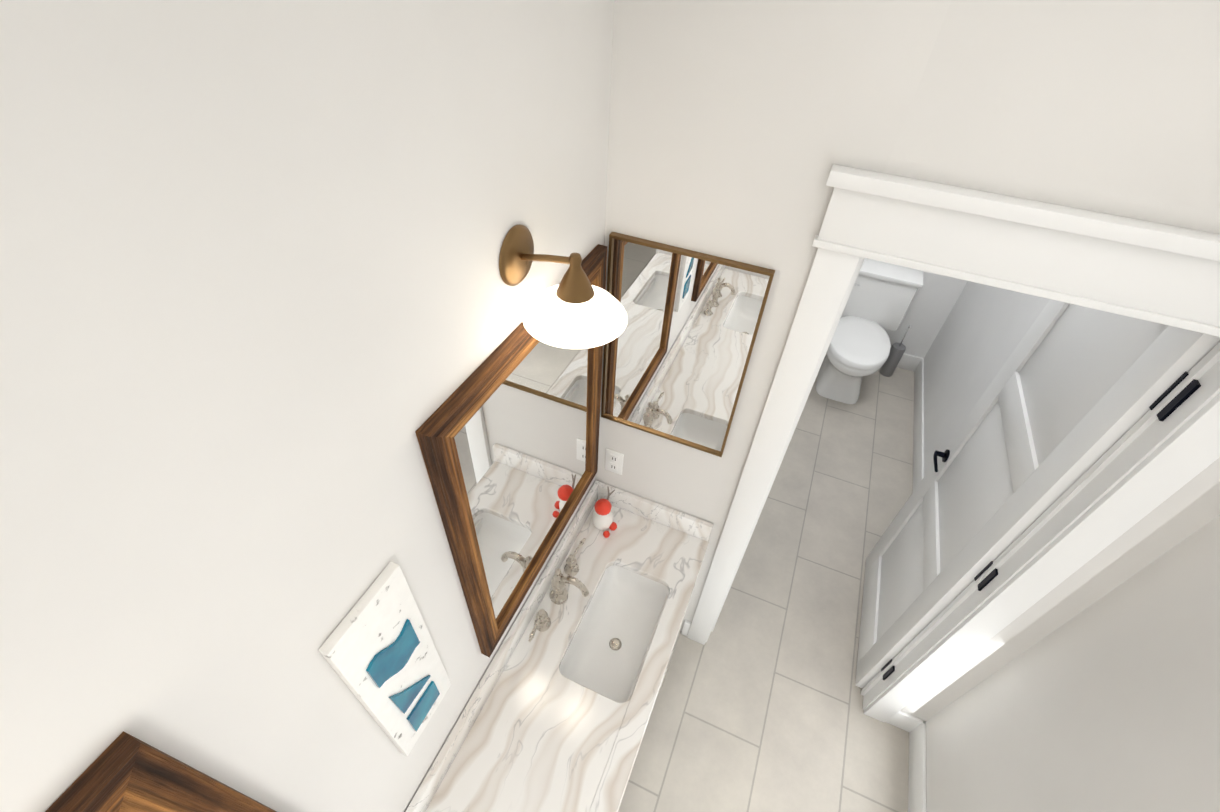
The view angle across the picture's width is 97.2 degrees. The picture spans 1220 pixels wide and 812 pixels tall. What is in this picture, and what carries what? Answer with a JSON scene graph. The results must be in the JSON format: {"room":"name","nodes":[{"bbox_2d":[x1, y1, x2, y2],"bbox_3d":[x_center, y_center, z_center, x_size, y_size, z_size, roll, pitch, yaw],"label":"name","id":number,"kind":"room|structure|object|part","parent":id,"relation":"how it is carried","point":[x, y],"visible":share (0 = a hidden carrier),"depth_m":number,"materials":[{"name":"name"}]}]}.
{"room":"bathroom","nodes":[
{"label":"bathroom","id":0,"kind":"room"},
{"bbox_2d":[0,0,613,811],"bbox_3d":[-0.861,1.153,0.472,0.120,2.740,3.904,18,46,15],"label":"wall","id":1,"kind":"structure","parent":0,"point":[262,306],"depth_m":0.57,"materials":[{"name":"beige paint"}]},
{"bbox_2d":[45,731,276,811],"bbox_3d":[-0.646,0.877,0.627,0.026,0.894,0.691,18,46,15],"label":"mirror","id":2,"kind":"object","parent":1,"relation":"attached to","point":[124,772],"visible":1,"depth_m":0.56,"materials":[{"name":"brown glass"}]},
{"bbox_3d":[-0.628,0.576,0.338,0.026,0.058,0.691,18,46,15],"label":"frame","id":3,"kind":"part","parent":2,"relation":"part of","materials":[{"name":"brown wood"}]},
{"bbox_2d":[319,562,450,755],"bbox_3d":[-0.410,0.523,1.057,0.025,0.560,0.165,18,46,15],"label":"art panel","id":4,"kind":"object","parent":1,"relation":"attached to","point":[378,651],"visible":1,"depth_m":0.98,"materials":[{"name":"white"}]},
{"bbox_2d":[415,244,606,657],"bbox_3d":[-0.181,0.142,1.426,0.026,0.894,0.728,18,46,15],"label":"mirror","id":5,"kind":"object","parent":1,"relation":"attached to","point":[507,432],"visible":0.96,"depth_m":1.29,"materials":[{"name":"clear glass"}]},
{"bbox_3d":[-0.313,0.350,1.199,0.026,0.894,0.058,18,46,15],"label":"frame","id":6,"kind":"part","parent":5,"relation":"part of","materials":[{"name":"brown wood"}]},
{"bbox_3d":[-0.163,-0.160,1.137,0.026,0.058,0.728,18,46,15],"label":"frame","id":7,"kind":"part","parent":5,"relation":"part of","materials":[{"name":"brown wood"}]},
{"bbox_3d":[-0.182,0.141,1.426,0.004,0.788,0.622,18,46,15],"label":"glass","id":8,"kind":"part","parent":5,"relation":"part of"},
{"bbox_3d":[-0.200,0.443,1.714,0.026,0.058,0.728,18,46,15],"label":"frame","id":9,"kind":"part","parent":5,"relation":"part of","materials":[{"name":"brown wood"}]},
{"bbox_3d":[-0.050,-0.067,1.652,0.026,0.894,0.058,18,46,15],"label":"frame","id":10,"kind":"part","parent":5,"relation":"part of","materials":[{"name":"brown wood"}]},
{"bbox_2d":[499,224,627,348],"bbox_3d":[-0.074,-0.228,0.987,0.225,0.160,0.202,18,46,15],"label":"sconce","id":11,"kind":"object","parent":1,"relation":"attached to","point":[574,309],"visible":0.98,"depth_m":0.97,"materials":[{"name":"white glass"}]},
{"bbox_3d":[-0.103,-0.256,0.979,0.160,0.112,0.112,18,46,15],"label":"arm","id":12,"kind":"part","parent":11,"relation":"part of"},
{"bbox_3d":[-0.066,-0.192,1.016,0.202,0.056,0.202,18,46,15],"label":"lamp shade","id":13,"kind":"part","parent":11,"relation":"part of","materials":[{"name":"white glass"}]},
{"bbox_2d":[618,367,914,811],"bbox_3d":[0.200,1.417,2.291,2.295,0.060,6.910,18,46,15],"label":"floor","id":14,"kind":"structure","parent":0,"point":[758,706],"depth_m":2.52,"materials":[{"name":"tile"}]},
{"bbox_2d":[405,481,713,811],"bbox_3d":[-0.256,1.297,1.621,0.482,0.998,2.050,18,46,15],"label":"bathroom vanity","id":15,"kind":"object","parent":14,"relation":"on","point":[555,715],"visible":1,"depth_m":1.67,"materials":[{"name":"white stone"}]},
{"bbox_2d":[528,537,589,642],"bbox_3d":[-0.134,0.598,1.768,0.143,0.181,0.403,18,46,15],"label":"faucet","id":16,"kind":"object","parent":15,"relation":"on","point":[560,603],"depth_m":1.80,"materials":[{"name":"silver metal"}]},
{"bbox_2d":[592,511,613,529],"bbox_3d":[-0.027,0.412,2.023,0.081,0.105,0.080,18,46,15],"label":"decor","id":17,"kind":"object","parent":15,"relation":"on","point":[601,522],"visible":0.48,"depth_m":2.00,"materials":[{"name":"white ceramic"}]},
{"bbox_2d":[594,499,616,537],"bbox_3d":[-0.018,0.411,1.984,0.088,0.161,0.072,18,46,15],"label":"flowers","id":18,"kind":"object","parent":17,"relation":"in","point":[602,507],"visible":1,"depth_m":1.94,"materials":[{"name":"red plant"}]},
{"bbox_2d":[607,487,614,500],"bbox_3d":[-0.009,0.346,1.982,0.026,0.085,0.083,18,46,15],"label":"twig","id":19,"kind":"object","parent":17,"relation":"in","point":[609,494],"visible":0.62,"depth_m":1.99,"materials":[{"name":"brown wood"}]},
{"bbox_2d":[549,558,677,716],"bbox_3d":[0.021,0.790,1.840,0.300,0.121,0.490,18,46,15],"label":"sink","id":20,"kind":"object","parent":15,"relation":"in","point":[606,654],"depth_m":1.89,"materials":[{"name":"ceramic"}]},
{"bbox_2d":[816,258,922,403],"bbox_3d":[1.732,-0.477,3.746,0.520,0.800,0.755,18,46,15],"label":"toilet","id":21,"kind":"object","parent":14,"relation":"on","point":[881,297],"visible":0.79,"depth_m":3.68,"materials":[{"name":"ceramic"}]},
{"bbox_3d":[1.703,-0.302,3.851,0.406,0.400,0.657,18,46,15],"label":"bowl","id":22,"kind":"part","parent":21,"relation":"part of","materials":[{"name":"ceramic"}]},
{"bbox_3d":[1.703,-0.447,3.679,0.414,0.045,0.604,18,46,15],"label":"seat","id":23,"kind":"part","parent":21,"relation":"part of","materials":[{"name":"ceramic"}]},
{"bbox_3d":[1.849,-0.781,3.807,0.490,0.365,0.185,18,46,15],"label":"tank","id":24,"kind":"part","parent":21,"relation":"part of","materials":[{"name":"ceramic"}]},
{"bbox_2d":[879,325,910,376],"bbox_3d":[2.120,-0.413,3.962,0.096,0.444,0.096,18,46,15],"label":"brush holder","id":25,"kind":"object","parent":14,"relation":"on","point":[889,366],"visible":1,"depth_m":3.97,"materials":[{"name":"silver metal"}]},
{"bbox_3d":[2.125,-0.503,3.876,0.018,0.194,0.017,18,46,15],"label":"handle","id":26,"kind":"part","parent":25,"relation":"part of","materials":[{"name":"silver metal"}]},
{"bbox_2d":[595,0,1219,720],"bbox_3d":[0.438,0.066,1.691,2.085,2.740,0.120,18,46,15],"label":"wall","id":27,"kind":"structure","parent":0,"point":[738,129],"depth_m":1.02,"materials":[{"name":"beige paint"}]},
{"bbox_2d":[605,448,623,474],"bbox_3d":[0.015,0.206,1.970,0.068,0.115,0.008,18,46,15],"label":"outlet","id":28,"kind":"object","parent":27,"relation":"attached to","point":[614,461],"visible":1,"depth_m":1.97,"materials":[{"name":"plastic"}]},
{"bbox_2d":[601,232,774,456],"bbox_3d":[0.180,-0.142,1.545,0.420,0.655,0.019,18,46,15],"label":"mirror","id":29,"kind":"object","parent":27,"relation":"attached to","point":[677,353],"visible":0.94,"depth_m":1.49,"materials":[{"name":"clear glass"}]},
{"bbox_2d":[687,164,1219,722],"bbox_3d":[0.859,0.414,1.752,0.954,2.190,0.184,18,46,15],"label":"door frame","id":30,"kind":"structure","parent":27,"relation":"attached to","point":[1133,268],"depth_m":1.14,"materials":[{"name":"white wood"}]},
{"bbox_2d":[855,299,1219,688],"bbox_3d":[1.309,0.342,1.966,0.043,2.018,0.754,18,46,15],"label":"door","id":31,"kind":"structure","parent":27,"relation":"in","point":[1072,394],"depth_m":1.71,"materials":[{"name":"white wood"}]},
{"bbox_2d":[933,449,949,471],"bbox_3d":[1.368,0.227,2.227,0.052,0.055,0.138,18,46,15],"label":"door lever","id":32,"kind":"object","parent":31,"relation":"attached to","point":[945,455],"visible":1,"depth_m":2.24,"materials":[{"name":"black metal"}]},
{"bbox_3d":[1.185,0.535,1.694,0.016,1.645,0.048,18,46,15],"label":"toilet door hinges","id":33,"kind":"part","parent":31,"relation":"part of","materials":[{"name":"black metal"}]},
{"bbox_2d":[871,259,967,357],"bbox_3d":[1.930,-1.524,3.449,1.205,2.740,0.280,18,46,15],"label":"wall","id":34,"kind":"structure","parent":0,"point":[934,300],"depth_m":3.83,"materials":[{"name":"white paint"}]},
{"bbox_2d":[897,353,920,371],"bbox_3d":[1.798,-0.494,4.253,1.171,0.130,0.016,18,46,15],"label":"baseboard","id":35,"kind":"structure","parent":34,"relation":"attached to","point":[908,362],"depth_m":4.11,"materials":[{"name":"white wood"}]},
{"bbox_2d":[924,281,1049,475],"bbox_3d":[1.922,-0.456,2.333,0.004,2.740,2.566,18,46,15],"label":"wall","id":36,"kind":"structure","parent":0,"point":[984,329],"depth_m":3.12,"materials":[{"name":"white paint"}]},
{"bbox_2d":[912,358,923,492],"bbox_3d":[1.861,0.473,3.246,0.014,0.130,2.535,18,46,15],"label":"baseboard","id":37,"kind":"structure","parent":36,"relation":"attached to","point":[918,436],"depth_m":3.59,"materials":[{"name":"white wood"}]},
{"bbox_2d":[926,515,1219,811],"bbox_3d":[1.243,0.728,1.051,0.120,2.740,6.870,18,46,15],"label":"wall","id":38,"kind":"structure","parent":0,"point":[1109,702],"depth_m":1.36,"materials":[{"name":"beige paint"}]},
{"bbox_2d":[901,716,925,811],"bbox_3d":[0.554,2.533,1.009,0.033,0.130,3.783,18,46,15],"label":"baseboard","id":39,"kind":"structure","parent":38,"relation":"attached to","point":[914,727],"depth_m":2.17,"materials":[{"name":"white wood"}]}
]}

